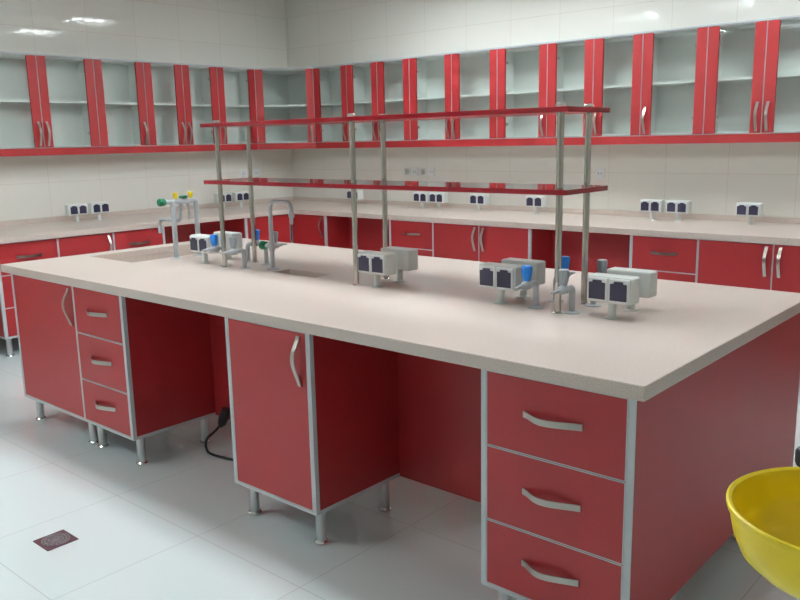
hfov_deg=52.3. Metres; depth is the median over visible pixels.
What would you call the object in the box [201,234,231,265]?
tap
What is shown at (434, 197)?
socket
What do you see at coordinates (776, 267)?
base cabinet
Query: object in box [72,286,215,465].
base cabinet
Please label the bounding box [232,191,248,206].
socket
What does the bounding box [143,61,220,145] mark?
upper cabinet
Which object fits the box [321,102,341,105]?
shelf
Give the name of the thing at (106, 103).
shelf
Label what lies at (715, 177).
wall
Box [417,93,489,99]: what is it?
shelf
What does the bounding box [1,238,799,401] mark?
countertop
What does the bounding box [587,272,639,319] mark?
socket
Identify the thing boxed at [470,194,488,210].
socket
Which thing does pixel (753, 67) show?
upper cabinet
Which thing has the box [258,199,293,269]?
tap
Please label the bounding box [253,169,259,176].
wall outlet
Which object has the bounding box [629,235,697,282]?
base cabinet
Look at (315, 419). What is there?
base cabinet
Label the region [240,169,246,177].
wall outlet
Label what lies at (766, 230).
countertop
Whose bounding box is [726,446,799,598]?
station
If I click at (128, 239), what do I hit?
base cabinet
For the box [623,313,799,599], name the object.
end panel
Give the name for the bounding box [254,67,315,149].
upper cabinet
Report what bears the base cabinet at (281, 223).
on the floor
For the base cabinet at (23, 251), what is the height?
0.857 m
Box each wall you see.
[0,0,292,242]
[284,0,799,217]
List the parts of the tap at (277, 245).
knob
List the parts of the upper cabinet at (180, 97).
door, trim, handle, handle, door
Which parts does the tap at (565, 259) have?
knob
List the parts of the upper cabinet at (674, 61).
handle, trim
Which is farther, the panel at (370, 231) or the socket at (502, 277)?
the panel at (370, 231)
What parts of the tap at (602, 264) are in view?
knob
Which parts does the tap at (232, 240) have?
knob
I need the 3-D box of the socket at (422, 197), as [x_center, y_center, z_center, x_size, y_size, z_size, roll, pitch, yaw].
[0.210,-0.943,7.702,0.172,0.152,0.078,8,15,40]
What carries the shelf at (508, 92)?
attached to the upper cabinet at (521, 69)
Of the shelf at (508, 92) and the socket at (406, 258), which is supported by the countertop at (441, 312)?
the socket at (406, 258)
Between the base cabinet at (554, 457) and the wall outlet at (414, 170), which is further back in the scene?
the wall outlet at (414, 170)
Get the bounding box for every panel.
[164,221,225,243]
[209,314,230,419]
[348,217,388,250]
[397,352,480,502]
[551,230,629,272]
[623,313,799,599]
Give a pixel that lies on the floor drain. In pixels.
(52, 541)
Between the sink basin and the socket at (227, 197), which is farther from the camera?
the socket at (227, 197)
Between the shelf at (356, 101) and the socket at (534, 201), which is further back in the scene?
the shelf at (356, 101)
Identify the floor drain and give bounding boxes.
[33,529,77,550]
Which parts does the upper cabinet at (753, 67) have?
door, trim, handle, handle, door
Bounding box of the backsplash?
[0,196,799,225]
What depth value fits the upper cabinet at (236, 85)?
8.36 m
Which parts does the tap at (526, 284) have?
knob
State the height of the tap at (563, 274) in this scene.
0.169 m
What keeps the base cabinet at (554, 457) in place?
on the floor
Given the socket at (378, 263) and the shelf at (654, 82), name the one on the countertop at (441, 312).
the socket at (378, 263)
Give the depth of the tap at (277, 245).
4.34 m
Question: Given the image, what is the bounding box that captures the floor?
[0,337,799,599]
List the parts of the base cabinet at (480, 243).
door, handle, handle, edge trim, door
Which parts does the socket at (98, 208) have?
socket frame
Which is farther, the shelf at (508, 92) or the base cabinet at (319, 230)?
the base cabinet at (319, 230)
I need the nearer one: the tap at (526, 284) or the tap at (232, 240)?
the tap at (526, 284)
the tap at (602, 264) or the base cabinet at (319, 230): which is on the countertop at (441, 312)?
the tap at (602, 264)
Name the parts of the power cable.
cord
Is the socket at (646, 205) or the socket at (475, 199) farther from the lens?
the socket at (475, 199)
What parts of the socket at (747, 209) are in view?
socket frame, socket frame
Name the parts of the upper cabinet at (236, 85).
trim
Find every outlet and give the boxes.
[158,227,162,232]
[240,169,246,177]
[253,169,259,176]
[411,167,417,175]
[428,167,434,175]
[595,168,604,178]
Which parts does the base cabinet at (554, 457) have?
leg, handle, handle, handle, drawer, drawer, drawer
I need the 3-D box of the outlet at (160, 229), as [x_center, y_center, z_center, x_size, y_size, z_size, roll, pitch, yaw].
[-1.407,-0.411,4.792,0.029,0.035,0.028,8,15,40]
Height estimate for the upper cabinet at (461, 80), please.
0.754 m
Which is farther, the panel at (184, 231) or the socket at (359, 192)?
the socket at (359, 192)
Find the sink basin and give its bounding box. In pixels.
[118,250,196,262]
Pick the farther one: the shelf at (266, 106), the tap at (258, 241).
the shelf at (266, 106)
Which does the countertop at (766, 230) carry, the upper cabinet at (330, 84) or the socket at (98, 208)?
the socket at (98, 208)
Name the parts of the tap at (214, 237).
knob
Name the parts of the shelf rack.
post, post, post, post, shelf, shelf, post, post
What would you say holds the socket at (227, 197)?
on the countertop at (766, 230)
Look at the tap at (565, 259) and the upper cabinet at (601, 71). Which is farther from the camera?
the upper cabinet at (601, 71)
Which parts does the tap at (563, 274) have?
knob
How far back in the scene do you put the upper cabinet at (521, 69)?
6.95 m
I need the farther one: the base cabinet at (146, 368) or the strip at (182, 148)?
the strip at (182, 148)
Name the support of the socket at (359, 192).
on the countertop at (766, 230)
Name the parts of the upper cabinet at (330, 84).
trim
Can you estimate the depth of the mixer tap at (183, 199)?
4.62 m
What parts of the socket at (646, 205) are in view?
socket frame, socket frame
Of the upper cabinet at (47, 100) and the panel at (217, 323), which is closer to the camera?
the panel at (217, 323)
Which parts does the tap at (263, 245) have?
knob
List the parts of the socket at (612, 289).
socket frame, socket frame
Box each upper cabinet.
[0,51,99,148]
[92,57,148,146]
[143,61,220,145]
[216,66,257,143]
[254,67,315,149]
[313,64,347,141]
[346,57,411,141]
[409,47,496,140]
[497,42,548,138]
[546,32,642,137]
[640,25,708,135]
[703,15,799,134]
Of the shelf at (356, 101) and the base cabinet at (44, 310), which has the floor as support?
the base cabinet at (44, 310)
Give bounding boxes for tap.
[157,191,201,258]
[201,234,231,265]
[220,237,250,268]
[246,229,268,262]
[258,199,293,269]
[261,231,286,264]
[514,265,543,308]
[548,256,574,301]
[551,269,580,313]
[585,259,607,306]
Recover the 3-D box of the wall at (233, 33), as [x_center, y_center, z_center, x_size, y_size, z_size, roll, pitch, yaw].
[-3.966,-1.098,6.065,0.120,3.050,8.246,8,15,40]
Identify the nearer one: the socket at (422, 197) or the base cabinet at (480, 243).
the base cabinet at (480, 243)
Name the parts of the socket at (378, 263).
socket frame, socket frame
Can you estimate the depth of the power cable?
4.13 m
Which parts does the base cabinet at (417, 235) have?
handle, drawer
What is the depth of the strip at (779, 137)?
6.40 m
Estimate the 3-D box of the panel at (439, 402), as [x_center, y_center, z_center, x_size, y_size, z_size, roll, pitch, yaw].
[0.283,0.433,3.119,0.756,0.707,0.018,8,15,40]
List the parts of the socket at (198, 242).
socket frame, socket frame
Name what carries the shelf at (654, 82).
attached to the upper cabinet at (674, 61)
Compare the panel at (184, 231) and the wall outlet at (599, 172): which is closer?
the wall outlet at (599, 172)
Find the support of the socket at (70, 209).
on the countertop at (766, 230)
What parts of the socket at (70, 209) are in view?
socket frame, socket frame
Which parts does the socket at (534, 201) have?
socket frame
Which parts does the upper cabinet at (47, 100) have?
door, handle, trim, handle, door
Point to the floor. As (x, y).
(178, 525)
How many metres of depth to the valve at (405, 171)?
8.01 m
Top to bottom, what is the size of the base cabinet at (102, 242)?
0.857 m
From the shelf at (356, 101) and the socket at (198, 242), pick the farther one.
the shelf at (356, 101)
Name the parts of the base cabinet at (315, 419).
leg, door, handle, leg, leg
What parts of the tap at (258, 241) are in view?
knob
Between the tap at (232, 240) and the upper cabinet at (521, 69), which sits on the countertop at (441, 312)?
the tap at (232, 240)
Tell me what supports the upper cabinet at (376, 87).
attached to the wall at (715, 177)
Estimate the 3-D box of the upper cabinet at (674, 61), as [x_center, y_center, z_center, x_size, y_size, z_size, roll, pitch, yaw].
[2.051,-1.599,6.005,0.481,0.754,0.278,8,15,40]
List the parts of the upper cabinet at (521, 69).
trim, handle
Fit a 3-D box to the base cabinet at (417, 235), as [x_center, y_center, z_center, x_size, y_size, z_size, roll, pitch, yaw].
[0.282,-0.303,7.275,0.494,0.857,0.637,8,15,40]
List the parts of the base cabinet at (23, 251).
drawer, leg, drawer, drawer, handle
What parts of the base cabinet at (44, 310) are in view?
leg, door, handle, leg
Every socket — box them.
[65,203,87,221]
[87,202,109,219]
[190,234,219,263]
[214,193,231,208]
[214,231,242,259]
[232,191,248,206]
[347,190,362,204]
[358,250,395,286]
[381,246,417,281]
[413,192,429,207]
[429,192,447,208]
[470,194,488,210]
[479,262,522,303]
[501,257,545,297]
[526,195,546,213]
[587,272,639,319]
[607,267,656,311]
[640,199,664,219]
[666,200,691,220]
[735,202,763,224]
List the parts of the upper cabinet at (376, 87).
door, handle, trim, door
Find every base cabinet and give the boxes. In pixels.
[0,238,58,357]
[11,274,98,444]
[57,232,114,256]
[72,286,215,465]
[113,227,165,249]
[224,317,399,545]
[225,214,290,242]
[292,214,348,248]
[389,220,432,256]
[433,222,550,267]
[481,369,674,599]
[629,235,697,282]
[696,239,799,292]
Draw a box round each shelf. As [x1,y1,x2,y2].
[0,99,86,104]
[105,102,137,105]
[154,103,210,106]
[225,105,248,107]
[264,104,306,108]
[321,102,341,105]
[354,99,402,103]
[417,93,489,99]
[506,90,538,94]
[557,84,631,91]
[652,80,694,85]
[718,73,799,82]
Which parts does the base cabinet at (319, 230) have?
door, edge trim, handle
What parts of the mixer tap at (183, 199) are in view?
knob, spout, leg, knob, knob, leg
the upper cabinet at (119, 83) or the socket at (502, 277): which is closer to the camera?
the socket at (502, 277)
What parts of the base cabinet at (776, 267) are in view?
edge trim, door, handle, handle, door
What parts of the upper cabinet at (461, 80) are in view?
door, handle, trim, handle, door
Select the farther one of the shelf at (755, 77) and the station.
the shelf at (755, 77)
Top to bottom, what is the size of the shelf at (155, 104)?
0.019 m
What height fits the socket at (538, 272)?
0.152 m
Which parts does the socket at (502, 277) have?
socket frame, socket frame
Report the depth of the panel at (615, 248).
6.21 m
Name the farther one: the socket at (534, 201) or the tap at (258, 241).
the socket at (534, 201)
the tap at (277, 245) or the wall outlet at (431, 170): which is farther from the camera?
the wall outlet at (431, 170)
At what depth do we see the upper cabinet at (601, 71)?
6.45 m
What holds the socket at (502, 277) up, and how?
on the countertop at (441, 312)
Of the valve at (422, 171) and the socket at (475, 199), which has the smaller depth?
the socket at (475, 199)
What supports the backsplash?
attached to the wall at (715, 177)
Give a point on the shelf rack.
(559, 189)
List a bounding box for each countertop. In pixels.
[0,196,799,245]
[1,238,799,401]
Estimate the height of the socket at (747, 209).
0.152 m
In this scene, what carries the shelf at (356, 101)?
attached to the upper cabinet at (376, 87)
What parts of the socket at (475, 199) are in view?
socket frame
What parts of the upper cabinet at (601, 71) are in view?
door, handle, trim, door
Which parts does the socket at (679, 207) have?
socket frame, socket frame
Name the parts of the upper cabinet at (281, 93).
trim, valance strip, handle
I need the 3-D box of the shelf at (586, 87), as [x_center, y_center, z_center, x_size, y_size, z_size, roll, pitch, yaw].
[1.582,-1.676,6.442,0.775,0.019,0.206,8,15,40]
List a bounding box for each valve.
[402,168,408,174]
[418,168,425,175]
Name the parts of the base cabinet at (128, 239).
handle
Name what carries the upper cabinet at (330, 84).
attached to the wall at (715, 177)
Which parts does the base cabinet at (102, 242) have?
handle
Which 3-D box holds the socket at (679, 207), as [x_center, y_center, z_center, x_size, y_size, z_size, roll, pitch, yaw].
[2.081,-0.667,6.097,0.172,0.152,0.078,8,15,40]
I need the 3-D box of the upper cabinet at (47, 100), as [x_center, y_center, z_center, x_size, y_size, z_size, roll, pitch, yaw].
[-3.030,-1.642,6.753,0.278,0.754,0.997,8,15,40]
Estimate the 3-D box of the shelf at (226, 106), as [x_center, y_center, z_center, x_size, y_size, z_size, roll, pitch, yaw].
[-1.724,-1.964,8.262,0.206,0.019,0.430,8,15,40]
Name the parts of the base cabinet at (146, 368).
handle, drawer, handle, leg, drawer, handle, drawer, leg, leg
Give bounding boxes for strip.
[0,144,257,156]
[316,133,799,147]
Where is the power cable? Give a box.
[204,407,232,460]
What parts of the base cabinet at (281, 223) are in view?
edge trim, door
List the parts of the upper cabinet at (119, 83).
trim, handle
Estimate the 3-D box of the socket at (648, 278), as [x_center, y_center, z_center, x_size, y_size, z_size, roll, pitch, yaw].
[0.854,-0.038,3.003,0.172,0.152,0.078,8,15,40]
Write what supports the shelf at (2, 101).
attached to the upper cabinet at (47, 100)
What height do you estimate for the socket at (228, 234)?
0.152 m
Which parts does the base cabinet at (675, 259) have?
handle, drawer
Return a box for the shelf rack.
[200,102,609,313]

